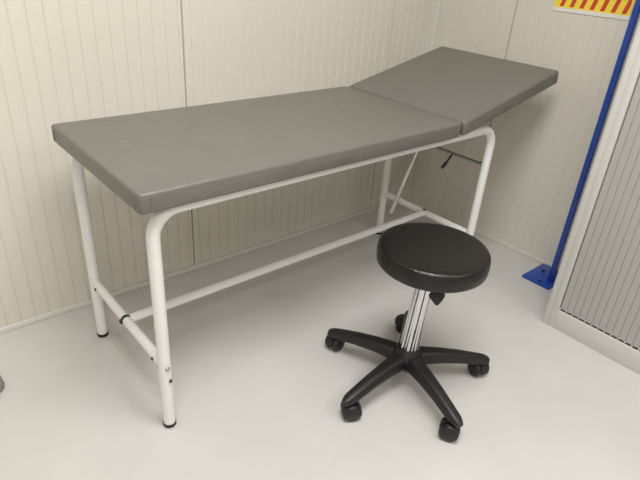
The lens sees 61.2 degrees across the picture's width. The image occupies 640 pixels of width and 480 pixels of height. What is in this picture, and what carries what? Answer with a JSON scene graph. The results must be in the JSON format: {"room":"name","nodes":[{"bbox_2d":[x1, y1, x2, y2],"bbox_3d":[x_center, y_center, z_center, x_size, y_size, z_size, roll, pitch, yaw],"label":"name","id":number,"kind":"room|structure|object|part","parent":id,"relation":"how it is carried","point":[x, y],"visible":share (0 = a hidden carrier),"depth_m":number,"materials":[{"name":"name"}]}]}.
{"room":"examination room","nodes":[
{"label":"examination room","id":0,"kind":"room"},
{"bbox_2d":[0,0,432,327],"bbox_3d":[-1.137,-0.852,1.353,4.546,2.700,0.080,-19,36,-36],"label":"wall","id":1,"kind":"structure","parent":0,"point":[62,61],"depth_m":2.05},
{"bbox_2d":[0,196,406,333],"bbox_3d":[-1.197,0.342,1.958,4.546,0.022,0.012,-19,36,-36],"label":"baseboard","id":2,"kind":"structure","parent":1,"relation":"attached to","point":[59,311],"depth_m":2.43,"materials":[{"name":"white plastic"}]},
{"bbox_2d":[403,0,441,197],"bbox_3d":[0.616,-1.434,2.652,0.033,2.678,0.033,-19,36,-36],"label":"trim","id":3,"kind":"structure","parent":1,"relation":"attached to","point":[436,5],"depth_m":2.85,"materials":[{"name":"white plastic"}]},
{"bbox_2d":[0,203,639,479],"bbox_3d":[0.203,1.266,0.575,4.746,0.100,4.558,-19,36,-36],"label":"floor","id":4,"kind":"structure","parent":0,"point":[259,391],"depth_m":1.84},
{"bbox_2d":[0,376,4,392],"bbox_3d":[-1.065,0.454,1.725,0.096,0.064,0.096,-19,36,-36],"label":"door stop","id":5,"kind":"object","parent":4,"relation":"on","point":[2,384],"visible":1,"depth_m":1.74,"materials":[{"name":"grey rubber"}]},
{"bbox_2d":[51,46,558,427],"bbox_3d":[0.072,-0.184,2.150,1.875,0.932,0.632,-19,36,-36],"label":"examination table","id":6,"kind":"object","parent":4,"relation":"on","point":[167,163],"visible":0.96,"depth_m":1.76,"materials":[{"name":"grey leather"},{"name":"white painted metal"}]},
{"bbox_3d":[-0.222,-0.173,2.276,1.513,0.729,0.036,-19,36,-36],"label":"frame","id":7,"kind":"part","parent":6,"relation":"part of","materials":[{"name":"white metal"}]},
{"bbox_3d":[0.123,0.042,1.929,1.513,0.729,0.036,-19,36,-36],"label":"frame","id":8,"kind":"part","parent":6,"relation":"part of","materials":[{"name":"white metal"}]},
{"bbox_3d":[0.419,-0.367,2.386,0.234,0.500,0.014,-19,36,-36],"label":"ratchet arm","id":9,"kind":"part","parent":6,"relation":"part of","materials":[{"name":"silver metal"}]},
{"bbox_3d":[0.557,-0.345,2.371,0.015,0.053,0.083,24,34,32],"label":"adjustment lever","id":10,"kind":"part","parent":6,"relation":"part of","materials":[{"name":"grey metal"}]},
{"bbox_2d":[349,46,558,134],"bbox_3d":[0.568,-0.673,2.342,0.642,0.055,0.632,-31,42,-28],"label":"cushion","id":11,"kind":"object","parent":6,"relation":"on","point":[470,89],"depth_m":2.26,"materials":[{"name":"grey leather"}]},
{"bbox_3d":[0.524,-0.421,2.454,0.024,0.024,0.515,-19,36,-36],"label":"support rod","id":12,"kind":"part","parent":6,"relation":"part of","materials":[{"name":"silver metal"}]},
{"bbox_2d":[325,222,490,441],"bbox_3d":[0.298,0.259,1.778,0.584,0.538,0.598,-19,36,-36],"label":"stool","id":13,"kind":"object","parent":4,"relation":"on","point":[435,260],"visible":1,"depth_m":1.71,"materials":[{"name":"black"}]},
{"bbox_3d":[0.156,0.359,1.938,0.278,0.067,0.072,18,31,24],"label":"arm","id":14,"kind":"part","parent":13,"relation":"part of","materials":[{"name":"black plastic"}]},
{"bbox_3d":[0.176,0.449,1.774,0.280,0.067,0.072,-19,36,-36],"label":"arm","id":15,"kind":"part","parent":13,"relation":"part of","materials":[{"name":"black plastic"}]},
{"bbox_3d":[0.330,0.331,2.015,0.072,0.067,0.278,9,29,8],"label":"arm","id":16,"kind":"part","parent":13,"relation":"part of","materials":[{"name":"black plastic"}]},
{"bbox_3d":[0.349,0.046,1.678,0.348,0.063,0.348,-19,36,-36],"label":"seat","id":17,"kind":"part","parent":13,"relation":"part of","materials":[{"name":"black leather"}]},
{"bbox_3d":[0.369,0.480,1.744,0.072,0.067,0.278,-9,31,-23],"label":"arm","id":18,"kind":"part","parent":13,"relation":"part of","materials":[{"name":"black plastic"}]},
{"bbox_3d":[0.345,0.149,1.680,0.045,0.079,0.091,-12,33,-28],"label":"height lever","id":19,"kind":"part","parent":13,"relation":"part of","materials":[{"name":"black plastic"}]},
{"bbox_3d":[0.462,0.406,1.896,0.278,0.067,0.072,0,29,-8],"label":"arm","id":20,"kind":"part","parent":13,"relation":"part of","materials":[{"name":"black plastic"}]},
{"bbox_2d":[522,0,639,289],"bbox_3d":[1.157,-0.786,2.080,0.195,2.200,0.140,-19,36,-36],"label":"post","id":21,"kind":"object","parent":4,"relation":"on","point":[543,275],"visible":0.88,"depth_m":2.27,"materials":[{"name":"blue metal"}]},
{"bbox_3d":[1.084,0.174,2.600,0.195,0.012,0.140,-19,36,-36],"label":"foot plate","id":22,"kind":"part","parent":21,"relation":"part of","materials":[{"name":"blue metal"}]},
{"bbox_2d":[542,21,639,374],"bbox_3d":[1.556,-0.343,1.548,0.444,1.980,1.202,-19,36,-36],"label":"tall cabinet","id":23,"kind":"object","parent":4,"relation":"on","point":[594,300],"visible":1,"depth_m":1.99,"materials":[{"name":"grey metal"}]},
{"bbox_3d":[1.405,-0.310,1.407,0.009,1.862,1.117,-19,36,-36],"label":"tambour door","id":24,"kind":"part","parent":23,"relation":"part of","materials":[{"name":"grey plastic"}]},
{"bbox_2d":[411,0,639,266],"bbox_3d":[2.055,-0.572,1.284,0.080,2.700,4.358,-19,36,-36],"label":"wall","id":25,"kind":"structure","parent":0,"point":[542,143],"depth_m":2.59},
{"bbox_2d":[406,197,559,269],"bbox_3d":[1.935,0.618,1.889,0.012,0.022,4.346,-19,36,-36],"label":"baseboard","id":26,"kind":"structure","parent":25,"relation":"attached to","point":[537,259],"depth_m":2.93,"materials":[{"name":"white plastic"}]},
{"bbox_2d":[553,0,634,19],"bbox_3d":[1.124,-1.001,2.216,0.003,0.150,0.324,-19,36,-36],"label":"warning sign","id":27,"kind":"object","parent":25,"relation":"attached to","point":[615,9],"visible":1,"depth_m":2.21,"materials":[{"name":"yellow plastic"}]}
]}

